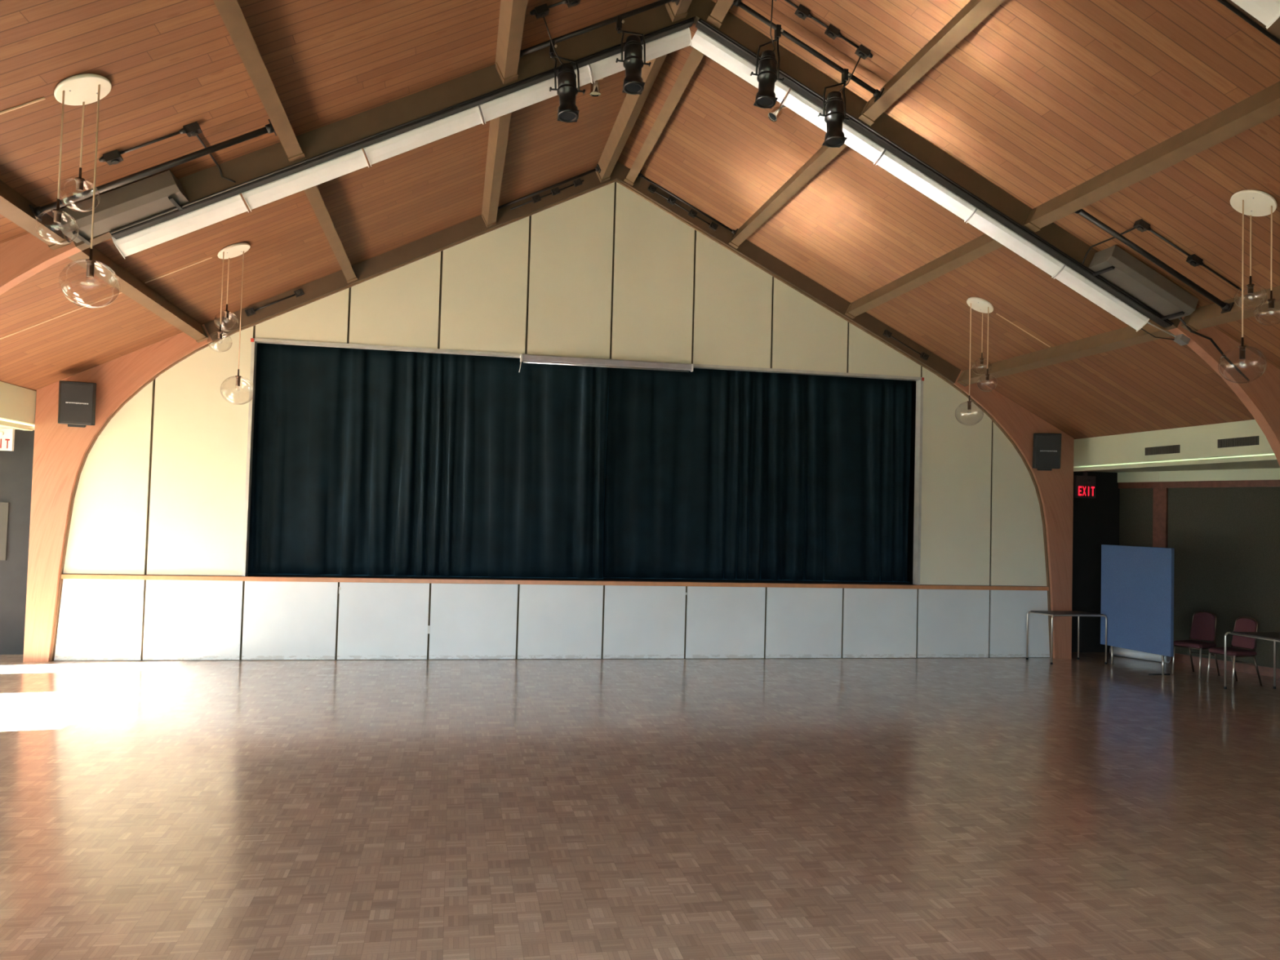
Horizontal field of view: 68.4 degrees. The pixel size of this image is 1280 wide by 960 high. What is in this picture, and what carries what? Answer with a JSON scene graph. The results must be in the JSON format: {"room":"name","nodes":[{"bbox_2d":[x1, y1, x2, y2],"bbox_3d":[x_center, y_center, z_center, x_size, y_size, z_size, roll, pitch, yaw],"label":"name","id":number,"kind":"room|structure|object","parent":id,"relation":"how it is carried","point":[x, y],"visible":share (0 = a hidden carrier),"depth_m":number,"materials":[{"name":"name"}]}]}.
{"room":"event venue","nodes":[
{"label":"event venue","id":0,"kind":"room"},
{"bbox_2d":[0,429,34,654],"bbox_3d":[-9.033,0.753,12.514,2.750,3.100,0.150,2,-2,-11],"label":"wall","id":1,"kind":"structure","parent":0,"point":[15,466],"depth_m":12.57,"materials":[{"name":"paint"}]},
{"bbox_2d":[0,502,9,559],"bbox_3d":[-8.596,0.679,12.510,0.340,0.770,0.030,2,-2,-11],"label":"notice board","id":2,"kind":"object","parent":1,"relation":"attached to","point":[4,506],"visible":1,"depth_m":12.52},
{"bbox_2d":[0,418,35,430],"bbox_3d":[-7.744,-0.975,5.248,2.280,0.120,15.000,2,-2,-11],"label":"ceiling","id":3,"kind":"structure","parent":0,"point":[33,425],"depth_m":12.15,"materials":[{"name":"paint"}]},
{"bbox_2d":[0,427,14,451],"bbox_3d":[-8.405,-0.538,12.326,0.345,0.300,0.095,2,-2,-11],"label":"exit sign","id":4,"kind":"object","parent":3,"relation":"hanging from","point":[6,435],"visible":0.96,"depth_m":12.34,"materials":[{"name":"red paint"}]},
{"bbox_2d":[0,381,36,431],"bbox_3d":[-6.483,-1.093,5.152,0.150,0.507,14.320,2,-2,-11],"label":"wall","id":5,"kind":"structure","parent":0,"point":[17,403],"depth_m":11.61,"materials":[{"name":"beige paint"}]},
{"bbox_2d":[53,182,1049,660],"bbox_3d":[-0.460,-0.901,13.666,14.600,6.948,0.126,2,-2,-11],"label":"wall","id":6,"kind":"structure","parent":0,"point":[605,272],"depth_m":13.45,"materials":[{"name":"beige paint"}]},
{"bbox_2d":[49,179,1053,661],"bbox_3d":[-0.446,-0.902,13.595,14.340,6.949,0.070,2,-2,-11],"label":"trim","id":7,"kind":"structure","parent":6,"relation":"attached to","point":[60,581],"depth_m":13.47,"materials":[{"name":"beige paint"}]},
{"bbox_2d":[61,573,1048,591],"bbox_3d":[-0.522,1.481,13.518,14.220,0.060,0.075,2,-2,-11],"label":"trim","id":8,"kind":"structure","parent":6,"relation":"attached to","point":[88,576],"depth_m":13.28,"materials":[{"name":"brown wood"}]},
{"bbox_2d":[241,337,923,585],"bbox_3d":[-0.482,-0.150,13.647,9.810,3.205,0.152,2,-2,-11],"label":"trim","id":9,"kind":"structure","parent":6,"relation":"attached to","point":[919,383],"depth_m":13.42,"materials":[{"name":"wood"}]},
{"bbox_2d":[518,354,693,372],"bbox_3d":[-0.472,-1.610,13.580,2.538,0.261,0.070,2,-2,-11],"label":"projection screen","id":10,"kind":"object","parent":6,"relation":"attached to","point":[526,358],"visible":1,"depth_m":13.55,"materials":[{"name":"metal"}]},
{"bbox_2d":[246,380,915,584],"bbox_3d":[-0.640,-0.303,14.483,10.800,3.800,1.580,2,-2,-11],"label":"stage frame","id":11,"kind":"structure","parent":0,"point":[911,504],"depth_m":14.80,"materials":[{"name":"brown wood"}]},
{"bbox_2d":[247,342,609,579],"bbox_3d":[-2.926,-0.244,13.378,4.974,3.238,0.124,2,-2,-11],"label":"stage curtain","id":12,"kind":"object","parent":11,"relation":"hanging from","point":[366,462],"visible":0.94,"depth_m":13.35,"materials":[{"name":"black fabric"}]},
{"bbox_2d":[603,367,911,582],"bbox_3d":[1.829,-0.077,14.470,5.031,3.238,0.122,2,-2,-11],"label":"stage curtain","id":13,"kind":"object","parent":11,"relation":"hanging from","point":[711,474],"visible":0.98,"depth_m":14.45,"materials":[{"name":"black fabric"}]},
{"bbox_2d":[0,652,1279,959],"bbox_3d":[1.058,2.442,6.875,19.200,0.120,15.000,2,-2,-11],"label":"floor","id":14,"kind":"structure","parent":0,"point":[1033,808],"depth_m":6.76,"materials":[{"name":"wood"}]},
{"bbox_2d":[22,161,1074,662],"bbox_3d":[-0.450,-1.025,13.634,14.920,7.194,0.240,2,-2,-11],"label":"arch","id":15,"kind":"object","parent":14,"relation":"on","point":[60,450],"visible":0.72,"depth_m":12.92,"materials":[{"name":"brown wood"}]},
{"bbox_2d":[57,380,96,427],"bbox_3d":[-7.149,-0.964,11.978,0.405,0.591,0.428,2,-2,-25],"label":"loudspeaker","id":16,"kind":"object","parent":15,"relation":"attached to","point":[77,400],"visible":1,"depth_m":11.81,"materials":[{"name":"black plastic"}]},
{"bbox_2d":[244,288,304,316],"bbox_3d":[-4.907,-2.388,12.643,0.741,0.420,0.068,2,-2,-11],"label":"conduit","id":17,"kind":"object","parent":15,"relation":"attached to","point":[299,292],"visible":1,"depth_m":12.65,"materials":[{"name":"metal"}]},
{"bbox_2d":[510,177,584,209],"bbox_3d":[-1.315,-4.067,13.397,1.039,0.537,0.068,2,-2,-11],"label":"conduit","id":18,"kind":"object","parent":15,"relation":"attached to","point":[578,182],"visible":1,"depth_m":13.40,"materials":[{"name":"metal"}]},
{"bbox_2d":[647,184,718,231],"bbox_3d":[0.631,-3.986,13.777,1.072,0.585,0.068,2,-2,-11],"label":"conduit","id":19,"kind":"object","parent":15,"relation":"attached to","point":[651,188],"visible":1,"depth_m":13.77,"materials":[{"name":"metal"}]},
{"bbox_2d":[882,329,928,360],"bbox_3d":[4.072,-2.063,14.395,0.750,0.425,0.068,2,-2,-11],"label":"conduit","id":20,"kind":"object","parent":15,"relation":"attached to","point":[886,333],"visible":1,"depth_m":14.40,"materials":[{"name":"metal"}]},
{"bbox_2d":[1032,433,1062,471],"bbox_3d":[6.285,-0.439,14.597,0.405,0.591,0.428,1,-2,11],"label":"loudspeaker","id":21,"kind":"object","parent":15,"relation":"attached to","point":[1046,448],"visible":1,"depth_m":14.42,"materials":[{"name":"black plastic"}]},
{"bbox_2d":[0,0,1279,466],"bbox_3d":[0.443,-1.158,9.087,14.920,7.194,0.130,2,-2,-11],"label":"arch","id":22,"kind":"object","parent":14,"relation":"on","point":[22,257],"visible":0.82,"depth_m":9.04,"materials":[{"name":"brown wood"}]},
{"bbox_2d":[0,179,71,249],"bbox_3d":[-4.613,-2.122,6.283,0.216,0.247,3.480,2,-2,-11],"label":"ceiling beam","id":23,"kind":"structure","parent":22,"relation":"attached to","point":[14,206],"depth_m":7.35,"materials":[{"name":"beige paint"}]},
{"bbox_2d":[28,119,276,221],"bbox_3d":[-3.895,-2.506,7.588,1.790,0.959,0.110,2,-2,-11],"label":"rail","id":24,"kind":"object","parent":23,"relation":"attached to","point":[268,128],"visible":1,"depth_m":7.57,"materials":[{"name":"black metal"}]},
{"bbox_2d":[52,169,189,244],"bbox_3d":[-4.366,-2.304,7.948,0.956,0.601,0.359,2,-2,-11],"label":"metal box","id":25,"kind":"object","parent":22,"relation":"attached to","point":[141,199],"visible":0.96,"depth_m":7.83,"materials":[{"name":"grey metal"}]},
{"bbox_2d":[67,246,208,342],"bbox_3d":[-5.402,-2.004,10.300,0.216,0.247,4.450,2,-2,-11],"label":"ceiling beam","id":26,"kind":"structure","parent":22,"relation":"attached to","point":[129,285],"depth_m":9.96,"materials":[{"name":"beige paint"}]},
{"bbox_2d":[213,0,305,163],"bbox_3d":[-2.753,-2.991,6.674,0.216,0.247,3.480,2,-2,-11],"label":"ceiling beam","id":27,"kind":"structure","parent":22,"relation":"attached to","point":[230,11],"depth_m":6.73,"materials":[{"name":"beige paint"}]},
{"bbox_2d":[304,185,357,283],"bbox_3d":[-3.541,-2.873,10.691,0.216,0.247,4.450,2,-2,-11],"label":"ceiling beam","id":28,"kind":"structure","parent":22,"relation":"attached to","point":[313,193],"depth_m":10.57,"materials":[{"name":"beige paint"}]},
{"bbox_2d":[109,17,693,239],"bbox_3d":[-2.017,-3.290,8.644,5.101,2.567,0.145,2,-2,-11],"label":"channel","id":29,"kind":"object","parent":22,"relation":"attached to","point":[153,220],"visible":1,"depth_m":8.54,"materials":[{"name":"black paint"}]},
{"bbox_2d":[111,193,248,258],"bbox_3d":[-4.063,-2.266,8.340,1.095,0.667,0.135,2,-2,-11],"label":"strip light","id":30,"kind":"object","parent":29,"relation":"attached to","point":[211,214],"visible":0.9,"depth_m":8.32,"materials":[{"name":"white plastic"}]},
{"bbox_2d":[241,148,368,211],"bbox_3d":[-3.039,-2.744,8.555,1.095,0.667,0.135,2,-2,-11],"label":"strip light","id":31,"kind":"object","parent":29,"relation":"attached to","point":[343,165],"visible":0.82,"depth_m":8.54,"materials":[{"name":"white plastic"}]},
{"bbox_2d":[362,106,483,166],"bbox_3d":[-2.015,-3.223,8.770,1.095,0.667,0.135,2,-2,-11],"label":"strip light","id":32,"kind":"object","parent":29,"relation":"attached to","point":[400,144],"visible":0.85,"depth_m":8.75,"materials":[{"name":"white plastic"}]},
{"bbox_2d":[477,64,592,124],"bbox_3d":[-0.991,-3.701,8.985,1.095,0.667,0.135,2,-2,-11],"label":"strip light","id":33,"kind":"object","parent":29,"relation":"attached to","point":[490,110],"visible":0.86,"depth_m":8.95,"materials":[{"name":"white plastic"}]},
{"bbox_2d":[588,51,625,82],"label":"strip light","id":34,"kind":"object","parent":29,"relation":"attached to","point":[604,68],"depth_m":9.10,"materials":[{"name":"white plastic"}]},
{"bbox_2d":[589,78,603,96],"bbox_3d":[-0.429,-3.933,9.248,0.126,0.303,0.110,3,-3,-43],"label":"spotlight","id":35,"kind":"object","parent":34,"relation":"attached to","point":[595,86],"visible":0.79,"depth_m":9.20,"materials":[{"name":"silver metal"}]},
{"bbox_2d":[481,112,511,227],"bbox_3d":[-1.699,-3.733,11.077,0.216,0.247,4.450,2,-2,-11],"label":"ceiling beam","id":36,"kind":"structure","parent":22,"relation":"attached to","point":[499,128],"depth_m":11.04,"materials":[{"name":"beige paint"}]},
{"bbox_2d":[494,0,527,84],"bbox_3d":[-0.911,-3.851,7.061,0.216,0.247,3.480,2,-2,-11],"label":"ceiling beam","id":37,"kind":"structure","parent":22,"relation":"attached to","point":[512,12],"depth_m":8.02,"materials":[{"name":"beige paint"}]},
{"bbox_2d":[518,0,679,62],"bbox_3d":[-0.386,-4.163,8.620,1.512,0.821,0.110,2,-2,-11],"label":"rail","id":38,"kind":"object","parent":37,"relation":"attached to","point":[570,35],"visible":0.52,"depth_m":8.60,"materials":[{"name":"black metal"}]},
{"bbox_2d":[542,16,585,122],"bbox_3d":[-0.666,-3.599,8.297,0.354,0.788,0.506,1,-2,2],"label":"spotlight","id":39,"kind":"object","parent":38,"relation":"hanging from","point":[567,111],"visible":1,"depth_m":8.33,"materials":[{"name":"black metal"}]},
{"bbox_2d":[615,15,650,94],"bbox_3d":[-0.100,-3.881,8.507,0.363,0.756,0.260,1,-2,22],"label":"spotlight","id":40,"kind":"object","parent":38,"relation":"hanging from","point":[633,84],"visible":1,"depth_m":8.46,"materials":[{"name":"black metal"}]},
{"bbox_2d":[595,53,666,182],"bbox_3d":[-0.114,-4.473,11.410,0.216,0.247,4.450,2,-2,-11],"label":"ceiling beam","id":41,"kind":"structure","parent":22,"relation":"attached to","point":[632,105],"depth_m":11.61,"materials":[{"name":"beige paint"}]},
{"bbox_2d":[623,47,704,186],"bbox_3d":[0.301,-4.459,11.491,0.216,0.247,4.450,2,-2,-11],"label":"ceiling beam","id":42,"kind":"structure","parent":22,"relation":"attached to","point":[695,56],"depth_m":11.22,"materials":[{"name":"beige paint"}]},
{"bbox_2d":[665,0,692,22],"bbox_3d":[0.674,-4.591,7.393,0.216,0.247,3.480,2,-2,-11],"label":"ceiling beam","id":43,"kind":"structure","parent":22,"relation":"attached to","point":[679,11],"depth_m":8.98,"materials":[{"name":"beige paint"}]},
{"bbox_2d":[706,0,733,28],"bbox_3d":[1.089,-4.577,7.474,0.216,0.247,3.480,2,-2,-11],"label":"ceiling beam","id":44,"kind":"structure","parent":22,"relation":"attached to","point":[721,9],"depth_m":8.98,"materials":[{"name":"beige paint"}]},
{"bbox_2d":[728,143,847,248],"bbox_3d":[1.842,-3.614,11.768,0.216,0.247,4.450,2,-2,-11],"label":"ceiling beam","id":45,"kind":"structure","parent":22,"relation":"attached to","point":[824,154],"depth_m":11.65,"materials":[{"name":"beige paint"}]},
{"bbox_2d":[844,233,1003,319],"bbox_3d":[3.635,-2.630,12.091,0.216,0.247,4.450,2,-2,-11],"label":"ceiling beam","id":46,"kind":"structure","parent":22,"relation":"attached to","point":[984,244],"depth_m":11.91,"materials":[{"name":"beige paint"}]},
{"bbox_2d":[858,0,1004,125],"bbox_3d":[2.630,-3.731,7.752,0.216,0.247,3.480,2,-2,-11],"label":"ceiling beam","id":47,"kind":"structure","parent":22,"relation":"attached to","point":[975,11],"depth_m":8.14,"materials":[{"name":"beige paint"}]},
{"bbox_2d":[730,0,884,102],"bbox_3d":[1.590,-4.081,8.904,1.512,0.821,0.110,2,-2,-11],"label":"rail","id":48,"kind":"object","parent":47,"relation":"attached to","point":[877,93],"visible":1,"depth_m":8.89,"materials":[{"name":"black metal"}]},
{"bbox_2d":[750,0,784,108],"bbox_3d":[1.209,-3.942,8.725,0.334,0.959,0.243,3,-3,-39],"label":"spotlight","id":49,"kind":"object","parent":48,"relation":"hanging from","point":[766,98],"visible":1,"depth_m":8.67,"materials":[{"name":"black metal"}]},
{"bbox_2d":[817,56,861,147],"bbox_3d":[1.850,-3.548,8.824,0.364,0.831,0.286,2,-2,-11],"label":"spotlight","id":50,"kind":"object","parent":48,"relation":"hanging from","point":[833,109],"visible":1,"depth_m":8.77,"materials":[{"name":"black metal"}]},
{"bbox_2d":[695,17,1173,328],"bbox_3d":[3.121,-3.064,9.646,5.307,2.669,0.145,2,-2,-11],"label":"channel","id":51,"kind":"object","parent":22,"relation":"attached to","point":[701,24],"visible":1,"depth_m":9.64,"materials":[{"name":"black paint"}]},
{"bbox_2d":[688,28,790,121],"bbox_3d":[1.010,-4.059,9.444,1.092,0.787,0.244,2,-2,-11],"label":"strip light","id":52,"kind":"object","parent":51,"relation":"attached to","point":[701,42],"depth_m":9.36,"materials":[{"name":"white plastic"}]},
{"bbox_2d":[875,149,976,222],"bbox_3d":[2.968,-3.054,9.743,1.095,0.667,0.135,2,-2,-11],"label":"strip light","id":53,"kind":"object","parent":51,"relation":"attached to","point":[887,161],"visible":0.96,"depth_m":9.72,"materials":[{"name":"white plastic"}]},
{"bbox_2d":[966,208,1064,277],"bbox_3d":[3.965,-2.507,9.922,1.095,0.667,0.135,2,-2,-11],"label":"strip light","id":54,"kind":"object","parent":51,"relation":"attached to","point":[984,223],"visible":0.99,"depth_m":9.90,"materials":[{"name":"white plastic"}]},
{"bbox_2d":[1053,264,1149,332],"bbox_3d":[4.961,-1.960,10.102,1.095,0.667,0.135,2,-2,-11],"label":"strip light","id":55,"kind":"object","parent":51,"relation":"attached to","point":[1066,275],"visible":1,"depth_m":10.08,"materials":[{"name":"white plastic"}]},
{"bbox_2d":[956,320,1174,386],"bbox_3d":[5.445,-1.637,12.417,0.216,0.247,4.450,2,-2,-11],"label":"ceiling beam","id":56,"kind":"structure","parent":22,"relation":"attached to","point":[1126,336],"depth_m":12.03,"materials":[{"name":"beige paint"}]},
{"bbox_2d":[1088,244,1198,319],"bbox_3d":[5.252,-2.050,9.828,1.064,0.655,0.359,2,-2,-11],"label":"metal box","id":57,"kind":"object","parent":22,"relation":"attached to","point":[1113,264],"visible":1,"depth_m":9.72,"materials":[{"name":"grey metal"}]},
{"bbox_2d":[1023,81,1279,231],"bbox_3d":[4.423,-2.748,8.075,0.216,0.247,3.480,2,-2,-11],"label":"ceiling beam","id":58,"kind":"structure","parent":22,"relation":"attached to","point":[1264,105],"depth_m":7.90,"materials":[{"name":"beige paint"}]},
{"bbox_2d":[1141,321,1190,345],"bbox_3d":[5.617,-1.624,10.171,0.607,0.321,0.127,1,-2,4],"label":"junction box","id":59,"kind":"object","parent":22,"relation":"attached to","point":[1181,340],"visible":1,"depth_m":10.16,"materials":[{"name":"metal"}]},
{"bbox_2d":[1180,285,1279,333],"bbox_3d":[6.233,-1.754,8.401,0.216,0.247,3.480,2,-2,-11],"label":"ceiling beam","id":60,"kind":"structure","parent":22,"relation":"attached to","point":[1210,315],"depth_m":9.46,"materials":[{"name":"beige paint"}]},
{"bbox_2d":[1071,208,1234,313],"bbox_3d":[5.100,-2.201,9.364,1.790,0.959,0.110,2,-2,-11],"label":"rail","id":61,"kind":"object","parent":60,"relation":"attached to","point":[1225,307],"visible":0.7,"depth_m":9.35,"materials":[{"name":"black metal"}]},
{"bbox_2d":[1178,317,1249,381],"bbox_3d":[6.164,-1.401,10.101,0.918,0.638,0.027,2,-2,-14],"label":"loose cable","id":62,"kind":"object","parent":60,"relation":"hanging from","point":[1189,329],"visible":0.96,"depth_m":10.10,"materials":[{"name":"black paint"}]},
{"bbox_2d":[1026,610,1106,664],"bbox_3d":[6.559,2.416,14.475,1.053,0.757,0.503,2,-2,-11],"label":"folding table","id":63,"kind":"object","parent":14,"relation":"on","point":[1054,613],"visible":1,"depth_m":14.35,"materials":[{"name":"silver metal"}]},
{"bbox_2d":[1100,544,1174,675],"bbox_3d":[7.328,1.887,13.897,0.340,1.815,1.275,2,-2,-11],"label":"display board","id":64,"kind":"object","parent":14,"relation":"on","point":[1137,600],"visible":1,"depth_m":13.82,"materials":[{"name":"blue fabric"}]},
{"bbox_2d":[1109,645,1171,662],"bbox_3d":[7.943,2.757,14.954,0.180,0.180,0.872,3,-2,-37],"label":"rolled mat","id":65,"kind":"object","parent":14,"relation":"on","point":[1117,651],"visible":0.62,"depth_m":14.90,"materials":[{"name":"white plastic"}]},
{"bbox_2d":[1171,610,1219,678],"bbox_3d":[8.002,2.345,13.538,0.548,0.918,0.410,3,-2,-31],"label":"banquet chair","id":66,"kind":"object","parent":14,"relation":"on","point":[1203,624],"visible":0.94,"depth_m":13.56,"materials":[{"name":"red fabric"}]},
{"bbox_2d":[1206,616,1262,687],"bbox_3d":[8.104,2.324,12.824,0.548,0.918,0.410,2,-2,-18],"label":"banquet chair","id":67,"kind":"object","parent":14,"relation":"on","point":[1244,624],"visible":0.98,"depth_m":12.82,"materials":[{"name":"red fabric"}]},
{"bbox_2d":[1223,631,1279,688],"bbox_3d":[8.245,2.370,11.835,0.818,0.757,1.393,2,-2,-11],"label":"folding table","id":68,"kind":"object","parent":14,"relation":"on","point":[1275,636],"visible":1,"depth_m":12.38,"materials":[{"name":"silver metal"}]},
{"bbox_2d":[1224,0,1279,39],"bbox_3d":[1.137,-1.262,5.546,14.920,7.194,0.130,2,-2,-11],"label":"arch","id":69,"kind":"object","parent":14,"relation":"on","point":[1274,29],"depth_m":6.22,"materials":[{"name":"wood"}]},
{"bbox_2d":[1217,0,1279,45],"bbox_3d":[3.590,-3.290,6.158,1.532,0.780,0.024,2,-2,-11],"label":"conduit","id":70,"kind":"object","parent":69,"relation":"attached to","point":[1224,2],"visible":1,"depth_m":6.23,"materials":[{"name":"black metal"}]},
{"bbox_2d":[1231,0,1279,29],"bbox_3d":[3.567,-3.248,5.900,1.125,0.682,0.135,2,-2,-11],"label":"strip light","id":71,"kind":"object","parent":69,"relation":"attached to","point":[1266,11],"visible":1,"depth_m":5.98,"materials":[{"name":"white plastic"}]},
{"bbox_2d":[0,0,1279,439],"bbox_3d":[0.959,-2.985,6.760,15.240,3.916,14.500,2,-2,-11],"label":"ceiling","id":72,"kind":"structure","parent":0,"point":[1042,99],"depth_m":9.00,"materials":[{"name":"brown wood"}]},
{"bbox_2d":[0,292,122,339],"bbox_3d":[-6.289,-1.685,9.979,1.616,0.812,0.012,2,-2,-11],"label":"cable raceway","id":73,"kind":"object","parent":72,"relation":"attached to","point":[119,292],"visible":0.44,"depth_m":10.00,"materials":[{"name":"metal"}]},
{"bbox_2d":[34,73,119,308],"bbox_3d":[-3.718,-1.924,6.309,0.489,1.559,0.462,2,-2,-11],"label":"pendant light","id":74,"kind":"object","parent":72,"relation":"hanging from","point":[83,89],"visible":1,"depth_m":6.27,"materials":[{"name":"white metal"}]},
{"bbox_2d":[52,199,62,222],"bbox_3d":[-3.820,-1.768,6.176,0.060,0.152,0.060,2,-2,-11],"label":"socket","id":75,"kind":"object","parent":74,"relation":"attached to","point":[57,212],"depth_m":6.16,"materials":[{"name":"brown metal"}]},
{"bbox_2d":[75,167,84,191],"bbox_3d":[-3.810,-2.049,6.404,0.060,0.152,0.060,2,-2,-11],"label":"socket","id":76,"kind":"object","parent":74,"relation":"attached to","point":[79,180],"depth_m":6.39,"materials":[{"name":"brown metal"}]},
{"bbox_2d":[85,248,96,277],"bbox_3d":[-3.659,-1.446,6.269,0.060,0.185,0.060,2,-2,-11],"label":"socket","id":77,"kind":"object","parent":74,"relation":"attached to","point":[91,262],"depth_m":6.25,"materials":[{"name":"brown metal"}]},
{"bbox_2d":[98,121,235,182],"bbox_3d":[-3.861,-2.618,7.755,0.804,0.384,0.889,2,-2,-11],"label":"conduit","id":78,"kind":"object","parent":72,"relation":"attached to","point":[114,157],"visible":0.96,"depth_m":7.36,"materials":[{"name":"black metal"}]},
{"bbox_2d":[207,242,250,395],"bbox_3d":[-4.463,-1.723,10.343,0.465,1.778,0.526,2,-2,-11],"label":"pendant light","id":79,"kind":"object","parent":72,"relation":"hanging from","point":[235,250],"visible":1,"depth_m":10.39,"materials":[{"name":"white metal"}]},
{"bbox_2d":[497,164,600,209],"bbox_3d":[-1.312,-4.083,13.207,1.512,0.821,0.110,2,-2,-11],"label":"rail","id":80,"kind":"object","parent":72,"relation":"attached to","point":[597,168],"visible":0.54,"depth_m":13.21,"materials":[{"name":"metal"}]},
{"bbox_2d":[529,0,580,18],"bbox_3d":[-0.604,-4.140,8.118,0.682,0.362,0.080,2,-2,-11],"label":"conduit","id":81,"kind":"object","parent":72,"relation":"attached to","point":[542,11],"visible":1,"depth_m":8.07,"materials":[{"name":"black metal"}]},
{"bbox_2d":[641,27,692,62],"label":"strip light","id":82,"kind":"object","parent":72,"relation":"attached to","point":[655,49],"depth_m":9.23,"materials":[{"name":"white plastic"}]},
{"bbox_2d":[636,169,737,236],"bbox_3d":[0.693,-4.020,13.701,1.512,0.821,0.110,2,-2,-11],"label":"rail","id":83,"kind":"object","parent":72,"relation":"attached to","point":[640,175],"visible":0.99,"depth_m":13.69,"materials":[{"name":"metal"}]},
{"bbox_2d":[781,88,826,132],"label":"strip light","id":84,"kind":"object","parent":72,"relation":"attached to","point":[798,104],"depth_m":9.49,"materials":[{"name":"white plastic"}]},
{"bbox_2d":[773,0,872,59],"bbox_3d":[1.663,-4.207,8.667,1.040,0.540,0.080,2,-2,-11],"label":"conduit","id":85,"kind":"object","parent":72,"relation":"attached to","point":[802,12],"visible":1,"depth_m":8.66,"materials":[{"name":"black metal"}]},
{"bbox_2d":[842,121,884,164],"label":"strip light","id":86,"kind":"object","parent":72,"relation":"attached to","point":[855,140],"depth_m":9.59,"materials":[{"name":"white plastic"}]},
{"bbox_2d":[955,297,993,426],"bbox_3d":[4.398,-1.538,12.260,0.510,1.665,0.484,2,-2,-11],"label":"pendant light","id":87,"kind":"object","parent":72,"relation":"hanging from","point":[980,304],"visible":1,"depth_m":12.27,"materials":[{"name":"white metal"}]},
{"bbox_2d":[1081,218,1244,292],"bbox_3d":[5.308,-2.175,9.571,1.230,0.621,0.828,2,-2,-11],"label":"conduit","id":88,"kind":"object","parent":72,"relation":"attached to","point":[1141,225],"visible":0.97,"depth_m":9.18,"materials":[{"name":"black metal"}]},
{"bbox_2d":[1217,189,1279,383],"bbox_3d":[5.243,-1.651,8.087,0.478,1.650,0.479,2,-2,-11],"label":"pendant light","id":89,"kind":"object","parent":72,"relation":"hanging from","point":[1251,202],"visible":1,"depth_m":8.08,"materials":[{"name":"beige metal"}]},
{"bbox_2d":[1238,337,1246,359],"bbox_3d":[5.166,-1.131,8.071,0.060,0.185,0.060,2,-2,-11],"label":"socket","id":90,"kind":"object","parent":89,"relation":"attached to","point":[1242,348],"depth_m":8.06,"materials":[{"name":"brown metal"}]},
{"bbox_2d":[1246,275,1254,293],"bbox_3d":[5.335,-1.706,8.224,0.060,0.152,0.060,2,-2,-11],"label":"socket","id":91,"kind":"object","parent":89,"relation":"attached to","point":[1250,286],"depth_m":8.21,"materials":[{"name":"brown metal"}]},
{"bbox_2d":[1266,290,1275,308],"bbox_3d":[5.358,-1.532,7.988,0.060,0.152,0.060,2,-2,-11],"label":"socket","id":92,"kind":"object","parent":89,"relation":"attached to","point":[1271,301],"depth_m":7.98,"materials":[{"name":"brown metal"}]},
{"bbox_2d":[1071,471,1119,652],"bbox_3d":[7.790,1.323,15.798,2.750,3.100,0.150,2,-2,-11],"label":"wall","id":93,"kind":"structure","parent":0,"point":[1095,521],"depth_m":15.66,"materials":[{"name":"black paint"}]},
{"bbox_2d":[1073,419,1276,471],"bbox_3d":[8.319,-0.592,8.042,0.150,0.507,14.320,2,-2,-11],"label":"soffit","id":94,"kind":"structure","parent":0,"point":[1200,442],"depth_m":12.88,"materials":[{"name":"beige paint"}]},
{"bbox_2d":[1145,444,1179,455],"bbox_3d":[7.250,-0.413,13.072,0.020,0.110,0.650,2,-2,-11],"label":"air vent","id":95,"kind":"object","parent":94,"relation":"in","point":[1174,448],"visible":1,"depth_m":13.05,"materials":[{"name":"metal"}]},
{"bbox_2d":[1217,435,1258,448],"bbox_3d":[7.498,-0.475,11.808,0.020,0.110,0.630,2,-2,-11],"label":"air vent","id":96,"kind":"object","parent":94,"relation":"in","point":[1246,441],"visible":1,"depth_m":11.79,"materials":[{"name":"metal"}]},
{"bbox_2d":[1073,453,1279,472],"bbox_3d":[9.441,-0.393,8.603,2.280,0.120,15.000,2,-2,-11],"label":"molding","id":97,"kind":"structure","parent":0,"point":[1271,464],"depth_m":13.66,"materials":[{"name":"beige paint"}]},
{"bbox_2d":[1074,471,1095,497],"bbox_3d":[7.288,0.068,15.387,0.355,0.450,0.095,2,-2,-11],"label":"exit sign","id":98,"kind":"object","parent":97,"relation":"hanging from","point":[1084,485],"visible":0.99,"depth_m":15.37,"materials":[{"name":"black plastic"}]},
{"bbox_2d":[1117,467,1279,668],"bbox_3d":[10.275,1.193,8.674,0.830,3.000,14.908,2,-2,-15],"label":"wall","id":99,"kind":"structure","parent":0,"point":[1225,541],"depth_m":14.26,"materials":[{"name":"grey paint"}]},
{"bbox_2d":[1152,488,1168,547],"bbox_3d":[8.334,1.430,15.086,0.040,2.605,0.228,3,-2,-26],"label":"trim","id":100,"kind":"structure","parent":99,"relation":"attached to","point":[1160,499],"depth_m":15.09,"materials":[{"name":"red wood"}]},
{"bbox_2d":[1118,480,1279,488],"bbox_3d":[10.276,-0.092,8.703,0.705,0.100,14.882,2,-2,-15],"label":"trim","id":101,"kind":"structure","parent":99,"relation":"attached to","point":[1240,483],"depth_m":14.51,"materials":[{"name":"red wood"}]},
{"bbox_2d":[1170,653,1279,678],"bbox_3d":[10.207,2.626,8.610,0.696,0.130,14.882,2,-2,-15],"label":"baseboard","id":102,"kind":"structure","parent":99,"relation":"attached to","point":[1239,667],"depth_m":14.06,"materials":[{"name":"red wood"}]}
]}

